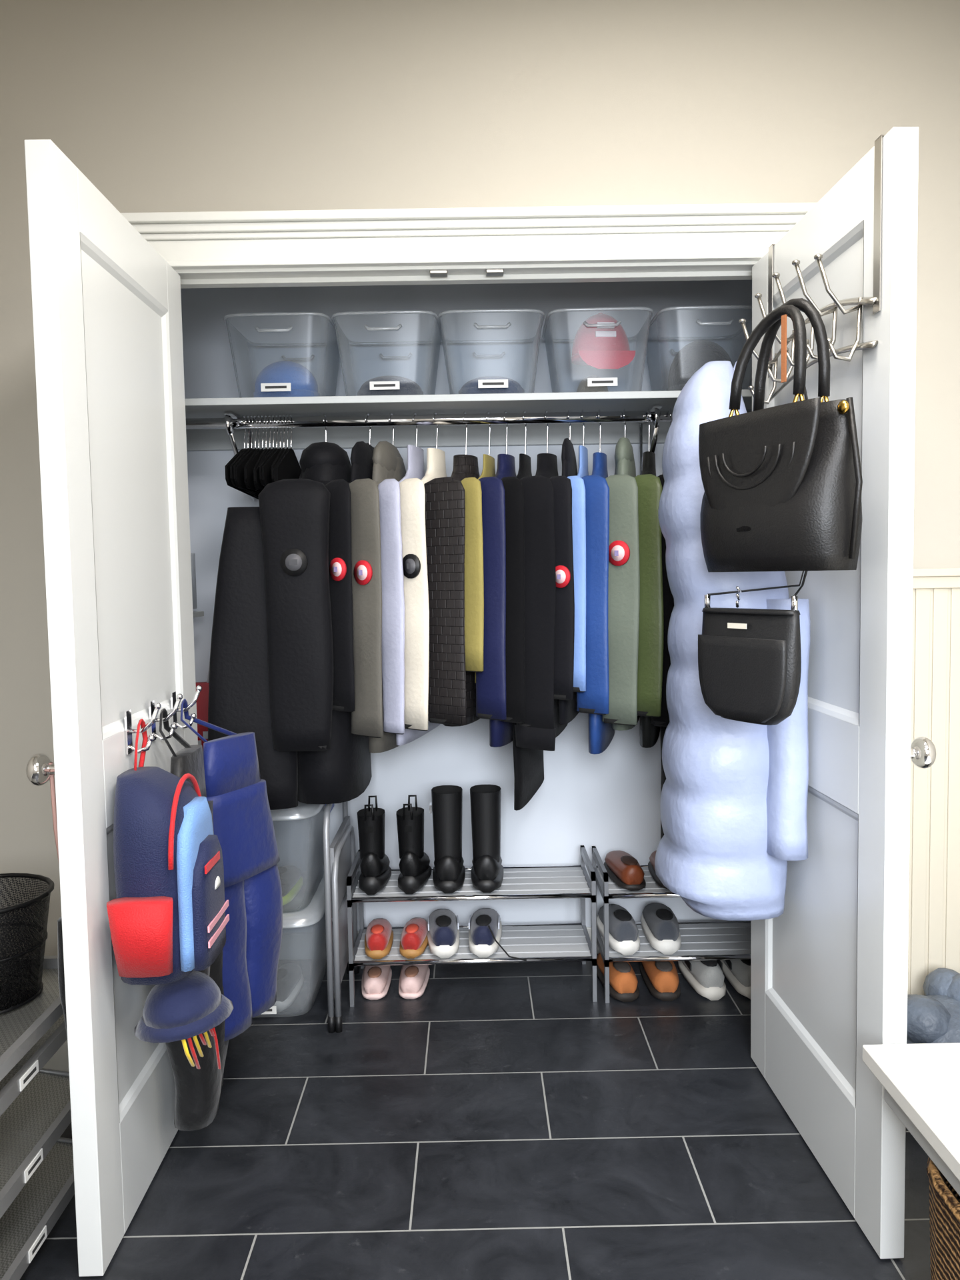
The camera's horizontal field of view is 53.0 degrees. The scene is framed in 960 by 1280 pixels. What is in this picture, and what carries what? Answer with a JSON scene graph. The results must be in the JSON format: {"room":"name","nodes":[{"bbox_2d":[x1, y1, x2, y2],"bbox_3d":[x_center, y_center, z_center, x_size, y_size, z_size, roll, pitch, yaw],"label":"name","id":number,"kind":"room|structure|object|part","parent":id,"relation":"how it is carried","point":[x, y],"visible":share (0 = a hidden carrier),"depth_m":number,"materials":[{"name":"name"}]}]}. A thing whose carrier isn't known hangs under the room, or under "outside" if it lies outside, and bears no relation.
{"room":"mudroom","nodes":[
{"label":"mudroom","id":0,"kind":"room"},
{"bbox_2d":[278,926,599,959],"bbox_3d":[-0.004,1.017,3.240,1.900,0.090,0.014,-1,4,0],"label":"baseboard","id":1,"kind":"structure","parent":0,"point":[295,946],"depth_m":3.23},
{"bbox_2d":[19,953,931,1279],"bbox_3d":[-0.199,1.269,0.992,3.310,0.100,4.770,-1,4,0],"label":"floor","id":2,"kind":"structure","parent":0,"point":[497,1121],"depth_m":2.12,"materials":[{"name":"tile"}]},
{"bbox_2d":[0,955,74,1279],"bbox_3d":[-1.063,0.944,1.790,0.529,0.470,0.644,-1,4,0],"label":"drawer unit","id":3,"kind":"object","parent":2,"relation":"on","point":[37,1183],"visible":0.59,"depth_m":1.85,"materials":[{"name":"grey"}]},
{"bbox_2d":[0,872,54,1014],"bbox_3d":[-0.988,0.608,1.918,0.268,0.214,0.268,-1,4,0],"label":"wire basket","id":4,"kind":"object","parent":3,"relation":"on","point":[25,898],"visible":1,"depth_m":1.88,"materials":[{"name":"black metal"}]},
{"bbox_2d":[262,871,326,1013],"bbox_3d":[-0.672,0.937,2.990,0.448,0.306,0.464,-1,4,0],"label":"storage bin","id":5,"kind":"object","parent":2,"relation":"on","point":[316,909],"visible":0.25,"depth_m":2.89,"materials":[{"name":"plastic"}]},
{"bbox_2d":[273,963,303,1012],"bbox_3d":[-0.649,1.038,2.940,0.200,0.096,0.235,-1,4,0],"label":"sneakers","id":6,"kind":"object","parent":5,"relation":"in","point":[290,980],"visible":0.38,"depth_m":2.88,"materials":[{"name":"grey fabric"}]},
{"bbox_2d":[270,800,333,907],"bbox_3d":[-0.678,0.623,2.969,0.448,0.306,0.464,-1,4,0],"label":"storage bin","id":7,"kind":"object","parent":5,"relation":"on","point":[315,809],"visible":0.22,"depth_m":2.87,"materials":[{"name":"plastic"}]},
{"bbox_2d":[195,660,209,751],"bbox_3d":[-0.817,0.261,3.058,0.200,0.402,0.092,-2,4,-10],"label":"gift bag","id":8,"kind":"object","parent":7,"relation":"on","point":[202,702],"visible":0.06,"depth_m":3.02,"materials":[{"name":"red paper"}]},
{"bbox_2d":[278,865,303,905],"bbox_3d":[-0.643,0.725,2.919,0.190,0.096,0.235,-1,4,0],"label":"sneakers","id":9,"kind":"object","parent":7,"relation":"in","point":[291,880],"visible":0.26,"depth_m":2.86,"materials":[{"name":"grey fabric"}]},
{"bbox_2d":[322,801,358,1032],"bbox_3d":[-0.415,0.769,2.896,0.039,0.644,0.419,-1,4,0],"label":"step stool","id":10,"kind":"object","parent":2,"relation":"on","point":[339,857],"visible":0.7,"depth_m":2.71,"materials":[{"name":"grey metal"}]},
{"bbox_2d":[361,964,429,999],"bbox_3d":[-0.268,1.047,3.031,0.214,0.067,0.240,-1,4,0],"label":"shoes","id":11,"kind":"object","parent":2,"relation":"on","point":[413,979],"visible":0.8,"depth_m":2.94,"materials":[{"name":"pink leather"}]},
{"bbox_2d":[180,280,751,932],"bbox_3d":[-0.028,-0.313,3.206,2.100,2.750,0.100,-1,4,0],"label":"closet","id":12,"kind":"object","parent":2,"relation":"on","point":[609,801],"visible":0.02,"depth_m":3.12,"materials":[{"name":"white paint"}]},
{"bbox_2d":[190,552,203,617],"bbox_3d":[-0.916,-0.114,2.932,0.110,0.300,0.140,-1,4,0],"label":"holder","id":13,"kind":"object","parent":12,"relation":"attached to","point":[196,614],"visible":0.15,"depth_m":2.95,"materials":[{"name":"plastic"}]},
{"bbox_2d":[224,415,258,499],"bbox_3d":[-0.692,-0.543,2.829,0.006,0.234,0.421,-1,4,0],"label":"hanger","id":14,"kind":"object","parent":12,"relation":"hanging from","point":[227,467],"visible":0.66,"depth_m":2.69,"materials":[{"name":"black plastic"}]},
{"bbox_2d":[230,414,258,497],"bbox_3d":[-0.681,-0.543,2.829,0.006,0.234,0.421,-1,4,0],"label":"hanger","id":15,"kind":"object","parent":12,"relation":"hanging from","point":[231,466],"visible":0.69,"depth_m":2.72,"materials":[{"name":"black plastic"}]},
{"bbox_2d":[233,414,258,495],"bbox_3d":[-0.671,-0.543,2.829,0.006,0.234,0.421,-1,4,0],"label":"hanger","id":16,"kind":"object","parent":12,"relation":"hanging from","point":[237,463],"visible":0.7,"depth_m":2.74,"materials":[{"name":"black plastic"}]},
{"bbox_2d":[235,414,259,493],"bbox_3d":[-0.660,-0.546,2.833,0.006,0.229,0.420,-1,4,2],"label":"hanger","id":17,"kind":"object","parent":12,"relation":"hanging from","point":[239,481],"visible":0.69,"depth_m":2.69,"materials":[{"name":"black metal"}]},
{"bbox_2d":[244,414,260,493],"bbox_3d":[-0.649,-0.544,2.830,0.006,0.233,0.421,-1,4,-2],"label":"hanger","id":18,"kind":"object","parent":12,"relation":"hanging from","point":[247,467],"visible":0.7,"depth_m":2.67,"materials":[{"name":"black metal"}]},
{"bbox_2d":[244,414,263,491],"bbox_3d":[-0.639,-0.546,2.836,0.006,0.230,0.420,-1,4,1],"label":"hanger","id":19,"kind":"object","parent":12,"relation":"hanging from","point":[255,458],"visible":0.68,"depth_m":2.72,"materials":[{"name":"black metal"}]},
{"bbox_2d":[253,414,267,483],"bbox_3d":[-0.629,-0.547,2.835,0.006,0.229,0.420,-1,4,-3],"label":"hanger","id":20,"kind":"object","parent":12,"relation":"hanging from","point":[265,449],"visible":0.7,"depth_m":2.73,"materials":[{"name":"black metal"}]},
{"bbox_2d":[253,414,271,490],"bbox_3d":[-0.618,-0.544,2.840,0.006,0.234,0.421,-1,4,0],"label":"hanger","id":21,"kind":"object","parent":12,"relation":"hanging from","point":[267,451],"visible":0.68,"depth_m":2.81,"materials":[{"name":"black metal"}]},
{"bbox_2d":[254,414,275,489],"bbox_3d":[-0.608,-0.545,2.839,0.006,0.232,0.421,-1,4,2],"label":"hanger","id":22,"kind":"object","parent":12,"relation":"hanging from","point":[258,483],"visible":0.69,"depth_m":2.68,"materials":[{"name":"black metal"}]},
{"bbox_2d":[259,414,278,486],"bbox_3d":[-0.597,-0.545,2.830,0.006,0.233,0.421,-1,4,1],"label":"hanger","id":23,"kind":"object","parent":12,"relation":"hanging from","point":[274,449],"visible":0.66,"depth_m":2.70,"materials":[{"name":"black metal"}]},
{"bbox_2d":[262,414,281,486],"bbox_3d":[-0.587,-0.546,2.832,0.006,0.230,0.420,-1,4,2],"label":"hanger","id":24,"kind":"object","parent":12,"relation":"hanging from","point":[267,479],"visible":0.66,"depth_m":2.69,"materials":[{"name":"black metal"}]},
{"bbox_2d":[271,414,285,482],"bbox_3d":[-0.576,-0.546,2.831,0.006,0.232,0.421,-1,4,-2],"label":"hanger","id":25,"kind":"object","parent":12,"relation":"hanging from","point":[282,450],"visible":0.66,"depth_m":2.72,"materials":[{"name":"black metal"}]},
{"bbox_2d":[274,414,288,481],"bbox_3d":[-0.566,-0.547,2.837,0.006,0.230,0.420,-1,4,-1],"label":"hanger","id":26,"kind":"object","parent":12,"relation":"hanging from","point":[285,450],"visible":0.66,"depth_m":2.76,"materials":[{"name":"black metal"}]},
{"bbox_2d":[223,312,343,397],"bbox_3d":[-0.580,-0.815,2.902,0.312,0.239,0.374,-1,4,0],"label":"clear storage bin","id":27,"kind":"object","parent":12,"relation":"on","point":[280,387],"visible":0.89,"depth_m":2.73,"materials":[{"name":"plastic"}]},
{"bbox_2d":[253,360,319,397],"bbox_3d":[-0.579,-0.766,2.880,0.198,0.131,0.179,-1,4,0],"label":"knit hat","id":28,"kind":"object","parent":27,"relation":"in","point":[303,383],"visible":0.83,"depth_m":2.81,"materials":[{"name":"fabric"}]},
{"bbox_2d":[276,414,301,481],"bbox_3d":[-0.555,-0.548,2.836,0.006,0.228,0.420,-1,4,0],"label":"hanger","id":29,"kind":"object","parent":12,"relation":"hanging from","point":[289,467],"visible":0.72,"depth_m":2.79,"materials":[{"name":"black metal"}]},
{"bbox_2d":[208,414,371,809],"bbox_3d":[-0.499,-0.111,2.833,0.347,1.103,0.668,0,4,14],"label":"coat","id":30,"kind":"object","parent":12,"relation":"hanging from","point":[271,662],"visible":0.8,"depth_m":2.57,"materials":[{"name":"fabric"}]},
{"bbox_2d":[324,413,373,711],"bbox_3d":[-0.344,-0.245,2.836,0.103,0.841,0.572,0,4,9],"label":"coat","id":31,"kind":"object","parent":12,"relation":"hanging from","point":[340,552],"visible":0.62,"depth_m":2.58,"materials":[{"name":"fabric"}]},
{"bbox_2d":[349,412,405,753],"bbox_3d":[-0.274,-0.182,2.836,0.125,0.968,0.584,0,4,10],"label":"coat","id":32,"kind":"object","parent":12,"relation":"hanging from","point":[367,717],"visible":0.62,"depth_m":2.58,"materials":[{"name":"fabric"}]},
{"bbox_2d":[331,310,442,395],"bbox_3d":[-0.270,-0.821,2.904,0.314,0.239,0.375,-1,4,0],"label":"clear storage bin","id":33,"kind":"object","parent":12,"relation":"on","point":[374,385],"visible":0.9,"depth_m":2.73,"materials":[{"name":"plastic"}]},
{"bbox_2d":[357,375,423,395],"bbox_3d":[-0.269,-0.747,2.884,0.198,0.082,0.179,-1,4,0],"label":"knit hat","id":34,"kind":"object","parent":33,"relation":"in","point":[407,386],"visible":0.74,"depth_m":2.82,"materials":[{"name":"fabric"}]},
{"bbox_2d":[378,412,440,745],"bbox_3d":[-0.199,-0.195,2.845,0.087,0.948,0.563,0,4,10],"label":"puffer jacket","id":35,"kind":"object","parent":12,"relation":"hanging from","point":[393,607],"visible":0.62,"depth_m":2.59,"materials":[{"name":"fabric"}]},
{"bbox_2d":[399,412,447,730],"bbox_3d":[-0.140,-0.221,2.840,0.101,0.896,0.572,0,4,10],"label":"jacket","id":36,"kind":"object","parent":12,"relation":"hanging from","point":[412,490],"visible":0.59,"depth_m":2.58,"materials":[{"name":"fabric"}]},
{"bbox_2d":[424,411,480,726],"bbox_3d":[-0.060,-0.221,2.830,0.145,0.898,0.595,0,4,9],"label":"quilted jacket","id":37,"kind":"object","parent":12,"relation":"hanging from","point":[452,701],"visible":0.66,"depth_m":2.58,"materials":[{"name":"black fabric"}]},
{"bbox_2d":[184,389,751,451],"bbox_3d":[-0.032,-0.659,2.916,1.896,0.090,0.428,-1,4,0],"label":"closet shelf","id":38,"kind":"object","parent":12,"relation":"in","point":[346,437],"depth_m":2.89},
{"bbox_2d":[185,405,751,501],"bbox_3d":[-0.031,-0.567,2.956,1.892,0.235,0.304,-1,4,0],"label":"hanging rod","id":39,"kind":"object","parent":12,"relation":"in","point":[231,421],"depth_m":2.82,"materials":[{"name":"silver metal"}]},
{"bbox_2d":[460,411,495,682],"bbox_3d":[0.012,-0.283,2.842,0.082,0.778,0.562,0,4,9],"label":"garment","id":40,"kind":"object","parent":12,"relation":"hanging from","point":[474,581],"visible":0.49,"depth_m":2.58,"materials":[{"name":"fabric"}]},
{"bbox_2d":[438,308,545,393],"bbox_3d":[0.033,-0.826,2.906,0.312,0.239,0.374,-1,4,0],"label":"clear storage bin","id":41,"kind":"object","parent":12,"relation":"on","point":[487,383],"visible":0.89,"depth_m":2.74,"materials":[{"name":"plastic"}]},
{"bbox_2d":[458,376,524,393],"bbox_3d":[0.035,-0.750,2.886,0.198,0.076,0.179,-1,4,0],"label":"baseball cap","id":42,"kind":"object","parent":41,"relation":"in","point":[471,387],"visible":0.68,"depth_m":2.82,"materials":[{"name":"fabric"}]},
{"bbox_2d":[476,410,516,747],"bbox_3d":[0.064,-0.194,2.842,0.109,0.958,0.576,0,4,10],"label":"jacket","id":43,"kind":"object","parent":12,"relation":"hanging from","point":[491,683],"visible":0.54,"depth_m":2.58,"materials":[{"name":"fabric"}]},
{"bbox_2d":[500,410,543,810],"bbox_3d":[0.120,-0.105,2.852,0.094,1.138,0.567,0,4,9],"label":"coat","id":44,"kind":"object","parent":12,"relation":"hanging from","point":[529,763],"visible":0.58,"depth_m":2.59,"materials":[{"name":"fabric"}]},
{"bbox_2d":[514,410,567,751],"bbox_3d":[0.180,-0.198,2.836,0.132,0.953,0.589,0,4,9],"label":"coat","id":45,"kind":"object","parent":12,"relation":"hanging from","point":[540,730],"visible":0.67,"depth_m":2.58,"materials":[{"name":"fabric"}]},
{"bbox_2d":[549,409,579,724],"bbox_3d":[0.252,-0.227,2.843,0.089,0.898,0.571,0,4,10],"label":"coat","id":46,"kind":"object","parent":12,"relation":"hanging from","point":[565,604],"visible":0.63,"depth_m":2.58,"materials":[{"name":"fabric"}]},
{"bbox_2d":[567,409,588,691],"bbox_3d":[0.293,-0.277,2.846,0.076,0.801,0.558,0,4,10],"label":"dress shirt","id":47,"kind":"object","parent":12,"relation":"hanging from","point":[579,515],"visible":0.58,"depth_m":2.59,"materials":[{"name":"fabric"}]},
{"bbox_2d":[576,409,614,753],"bbox_3d":[0.340,-0.186,2.845,0.106,0.983,0.574,0,4,9],"label":"jacket","id":48,"kind":"object","parent":12,"relation":"hanging from","point":[594,701],"visible":0.77,"depth_m":2.59,"materials":[{"name":"fabric"}]},
{"bbox_2d":[542,306,653,392],"bbox_3d":[0.350,-0.843,2.908,0.316,0.263,0.375,-1,4,0],"label":"clear storage bin","id":49,"kind":"object","parent":12,"relation":"on","point":[611,381],"depth_m":2.80,"materials":[{"name":"plastic"}]},
{"bbox_2d":[576,375,608,391],"bbox_3d":[0.350,-0.774,2.997,0.104,0.098,0.094,-1,4,0],"label":"baseball cap","id":50,"kind":"object","parent":49,"relation":"in","point":[583,387],"visible":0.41,"depth_m":2.96,"materials":[{"name":"fabric"}]},
{"bbox_3d":[0.360,-0.880,2.857,0.180,0.184,0.173,-1,4,0],"label":"baseball cap","id":51,"kind":"part","parent":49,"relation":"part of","materials":[{"name":"red fabric"}]},
{"bbox_2d":[602,408,639,730],"bbox_3d":[0.416,-0.220,2.841,0.116,0.918,0.578,0,4,10],"label":"coat","id":52,"kind":"object","parent":12,"relation":"hanging from","point":[624,577],"visible":0.88,"depth_m":2.58,"materials":[{"name":"fabric"}]},
{"bbox_2d":[634,408,663,747],"bbox_3d":[0.487,-0.197,2.847,0.098,0.968,0.570,0,4,10],"label":"jacket","id":53,"kind":"object","parent":12,"relation":"hanging from","point":[651,625],"visible":0.78,"depth_m":2.59,"materials":[{"name":"fabric"}]},
{"bbox_2d":[651,408,673,839],"bbox_3d":[0.551,-0.018,2.855,0.117,1.328,0.581,0,4,9],"label":"coat","id":54,"kind":"object","parent":12,"relation":"hanging from","point":[663,721],"visible":0.18,"depth_m":2.60,"materials":[{"name":"fabric"}]},
{"bbox_2d":[641,305,751,391],"bbox_3d":[0.665,-0.837,2.911,0.312,0.239,0.373,-1,4,0],"label":"clear storage bin","id":55,"kind":"object","parent":12,"relation":"on","point":[658,313],"visible":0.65,"depth_m":2.85,"materials":[{"name":"plastic"}]},
{"bbox_2d":[666,340,733,390],"bbox_3d":[0.665,-0.812,2.897,0.208,0.176,0.188,-1,4,0],"label":"knit hat","id":56,"kind":"object","parent":55,"relation":"in","point":[695,355],"visible":0.57,"depth_m":2.84,"materials":[{"name":"fabric"}]},
{"bbox_2d":[346,845,596,1006],"bbox_3d":[-0.024,0.883,3.012,0.737,0.390,0.300,-1,4,0],"label":"shoe rack","id":57,"kind":"object","parent":2,"relation":"on","point":[560,942],"visible":0.8,"depth_m":2.94,"materials":[{"name":"silver metal"}]},
{"bbox_2d":[356,794,431,895],"bbox_3d":[-0.267,0.616,2.997,0.220,0.273,0.261,-1,4,0],"label":"ankle boots","id":58,"kind":"object","parent":57,"relation":"on","point":[415,869],"visible":1,"depth_m":2.89,"materials":[{"name":"black leather"}]},
{"bbox_2d":[364,917,427,959],"bbox_3d":[-0.258,0.907,2.984,0.204,0.078,0.216,-1,4,0],"label":"sneakers","id":59,"kind":"object","parent":57,"relation":"in","point":[379,938],"visible":0.98,"depth_m":2.90,"materials":[{"name":"red fabric"}]},
{"bbox_2d":[429,784,503,893],"bbox_3d":[-0.040,0.597,3.003,0.225,0.300,0.270,-1,4,0],"label":"boots","id":60,"kind":"object","parent":57,"relation":"on","point":[446,807],"visible":1,"depth_m":2.89,"materials":[{"name":"black rubber"}]},
{"bbox_2d":[427,908,526,961],"bbox_3d":[-0.017,0.891,2.991,0.306,0.101,0.313,-1,4,0],"label":"sneakers","id":61,"kind":"object","parent":57,"relation":"in","point":[485,925],"visible":0.99,"depth_m":2.90,"materials":[{"name":"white fabric"}]},
{"bbox_2d":[596,952,680,1002],"bbox_3d":[0.493,1.025,3.006,0.250,0.087,0.281,-1,4,0],"label":"shoes","id":62,"kind":"object","parent":2,"relation":"on","point":[661,978],"visible":0.73,"depth_m":2.89,"materials":[{"name":"orange leather"}]},
{"bbox_2d":[592,846,751,1003],"bbox_3d":[0.647,0.871,3.006,0.556,0.390,0.300,-1,4,0],"label":"shoe rack","id":63,"kind":"object","parent":2,"relation":"on","point":[715,940],"visible":0.44,"depth_m":2.93,"materials":[{"name":"silver metal"}]},
{"bbox_2d":[604,850,669,890],"bbox_3d":[0.517,0.699,3.006,0.244,0.078,0.276,-1,4,0],"label":"loafer","id":64,"kind":"object","parent":63,"relation":"on","point":[625,870],"visible":0.56,"depth_m":2.92,"materials":[{"name":"brown leather"}]},
{"bbox_2d":[596,903,681,955],"bbox_3d":[0.499,0.879,3.013,0.249,0.103,0.286,-1,4,0],"label":"sneakers","id":65,"kind":"object","parent":63,"relation":"in","point":[660,926],"visible":0.94,"depth_m":2.90,"materials":[{"name":"grey fabric"}]},
{"bbox_2d":[678,959,750,1000],"bbox_3d":[0.755,1.009,3.010,0.239,0.110,0.285,-1,4,0],"label":"shoes","id":66,"kind":"object","parent":2,"relation":"on","point":[707,977],"visible":0.48,"depth_m":2.90,"materials":[{"name":"grey fabric"}]},
{"bbox_2d":[862,1042,959,1195],"bbox_3d":[1.005,1.006,0.455,0.655,0.455,2.475,-1,4,0],"label":"bench","id":67,"kind":"object","parent":2,"relation":"on","point":[921,1083],"visible":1,"depth_m":1.54,"materials":[{"name":"white wood"}]},
{"bbox_2d":[926,1156,959,1279],"bbox_3d":[0.916,1.005,1.364,0.434,0.336,0.473,-1,4,0],"label":"woven storage basket","id":68,"kind":"object","parent":2,"relation":"on","point":[944,1200],"visible":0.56,"depth_m":1.47,"materials":[{"name":"wicker"}]},
{"bbox_2d":[0,0,959,955],"bbox_3d":[-0.237,-0.261,2.486,3.070,2.750,0.120,-1,4,0],"label":"wall","id":69,"kind":"structure","parent":0,"point":[162,105],"depth_m":2.36,"materials":[{"name":"beige paint"}]},
{"bbox_2d":[42,1039,69,1071],"bbox_3d":[-1.316,1.065,2.499,0.866,0.140,0.016,-1,4,0],"label":"baseboard","id":70,"kind":"structure","parent":69,"relation":"attached to","point":[59,1061],"depth_m":2.50,"materials":[{"name":"white paint"}]},
{"bbox_2d":[24,139,197,1276],"bbox_3d":[-0.774,0.136,2.078,0.122,2.022,0.759,-1,4,0],"label":"door","id":71,"kind":"structure","parent":69,"relation":"in","point":[107,305],"depth_m":1.84,"materials":[{"name":"white paint"}]},
{"bbox_2d":[46,762,67,1045],"bbox_3d":[-0.787,0.508,1.831,0.047,0.572,0.114,-1,4,0],"label":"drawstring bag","id":72,"kind":"object","parent":71,"relation":"hanging from","point":[61,961],"visible":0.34,"depth_m":1.83,"materials":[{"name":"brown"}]},
{"bbox_3d":[-0.784,0.238,1.773,0.032,0.006,0.034,-1,4,0],"label":"hang cord","id":73,"kind":"part","parent":72,"relation":"part of","materials":[{"name":"fabric"}]},
{"bbox_2d":[124,702,161,754],"bbox_3d":[-0.677,0.179,1.947,0.070,0.104,0.028,-1,4,0],"label":"coat hook","id":74,"kind":"object","parent":71,"relation":"attached to","point":[130,747],"visible":1,"depth_m":1.94,"materials":[{"name":"silver metal"}]},
{"bbox_2d":[106,718,229,985],"bbox_3d":[-0.606,0.401,1.864,0.183,0.475,0.292,-1,4,0],"label":"backpack","id":75,"kind":"object","parent":74,"relation":"hanging from","point":[168,921],"visible":1,"depth_m":1.80,"materials":[{"name":"blue fabric"}]},
{"bbox_2d":[134,970,233,1069],"bbox_3d":[-0.584,0.771,1.909,0.186,0.226,0.200,-1,4,0],"label":"sun hat","id":76,"kind":"object","parent":75,"relation":"hanging from","point":[189,1007],"visible":0.81,"depth_m":1.85,"materials":[{"name":"blue fabric"}]},
{"bbox_2d":[148,693,182,740],"bbox_3d":[-0.680,0.168,2.096,0.070,0.104,0.028,-1,4,0],"label":"coat hook","id":77,"kind":"object","parent":71,"relation":"attached to","point":[151,704],"visible":0.91,"depth_m":2.09,"materials":[{"name":"silver metal"}]},
{"bbox_2d":[158,708,228,1130],"bbox_3d":[-0.643,0.598,2.154,0.120,0.905,0.253,-1,4,0],"label":"hanging bag","id":78,"kind":"object","parent":77,"relation":"hanging from","point":[197,1091],"visible":0.34,"depth_m":2.08,"materials":[{"name":"fabric"}]},
{"bbox_2d":[170,685,201,729],"bbox_3d":[-0.683,0.158,2.251,0.070,0.104,0.028,-1,4,0],"label":"coat hook","id":79,"kind":"object","parent":71,"relation":"attached to","point":[199,688],"visible":0.88,"depth_m":2.25,"materials":[{"name":"silver metal"}]},
{"bbox_2d":[180,698,282,1041],"bbox_3d":[-0.600,0.521,2.302,0.159,0.776,0.280,1,4,25],"label":"pants","id":80,"kind":"object","parent":79,"relation":"hanging from","point":[243,827],"visible":0.71,"depth_m":2.27,"materials":[{"name":"fabric"}]},
{"bbox_2d":[174,260,758,288],"bbox_3d":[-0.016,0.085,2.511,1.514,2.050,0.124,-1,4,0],"label":"door track","id":81,"kind":"structure","parent":69,"relation":"attached to","point":[706,271],"depth_m":2.43,"materials":[{"name":"silver metal"}]},
{"bbox_2d":[120,202,816,269],"bbox_3d":[-0.034,-0.985,2.353,1.828,0.122,0.050,-1,4,0],"label":"trim","id":82,"kind":"structure","parent":69,"relation":"attached to","point":[743,232],"depth_m":2.35,"materials":[{"name":"white paint"}]},
{"bbox_2d":[750,127,936,1258],"bbox_3d":[0.767,0.108,2.090,0.122,2.022,0.759,-1,4,-2],"label":"door","id":83,"kind":"structure","parent":69,"relation":"in","point":[829,973],"depth_m":1.84,"materials":[{"name":"white paint"}]},
{"bbox_2d":[738,134,885,404],"bbox_3d":[0.671,-0.712,1.977,0.144,0.373,0.581,-1,4,-2],"label":"hook rack","id":84,"kind":"object","parent":83,"relation":"attached to","point":[875,301],"visible":0.69,"depth_m":1.80,"materials":[{"name":"silver metal"}]},
{"bbox_2d":[654,360,809,920],"bbox_3d":[0.553,-0.011,2.196,0.285,1.253,0.397,-1,4,0],"label":"coat","id":85,"kind":"object","parent":84,"relation":"hanging from","point":[733,803],"visible":0.66,"depth_m":2.10,"materials":[{"name":"blue fabric"}]},
{"bbox_2d":[698,298,862,571],"bbox_3d":[0.558,-0.383,1.812,0.166,0.505,0.402,-3,4,-26],"label":"leather handbag","id":86,"kind":"object","parent":84,"relation":"hanging from","point":[782,484],"visible":1,"depth_m":1.73,"materials":[{"name":"black leather"}]},
{"bbox_2d":[907,568,959,995],"bbox_3d":[1.093,0.457,2.468,0.436,1.275,0.035,-1,4,0],"label":"wainscoting","id":87,"kind":"structure","parent":69,"relation":"attached to","point":[934,924],"depth_m":2.46,"materials":[{"name":"beige paint"}]},
{"bbox_2d":[698,386,807,725],"bbox_3d":[0.594,-0.213,1.863,0.262,0.728,0.249,-3,4,-23],"label":"crossbody bag","id":88,"kind":"object","parent":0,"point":[749,660],"visible":0.92,"depth_m":1.80,"materials":[{"name":"black leather"}]},
{"bbox_2d":[906,968,959,1043],"bbox_3d":[1.136,0.960,2.300,0.349,0.288,0.400,-1,4,0],"label":"pillow","id":89,"kind":"object","parent":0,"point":[933,1017],"visible":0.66,"depth_m":2.25,"materials":[{"name":"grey fabric"}]}
]}

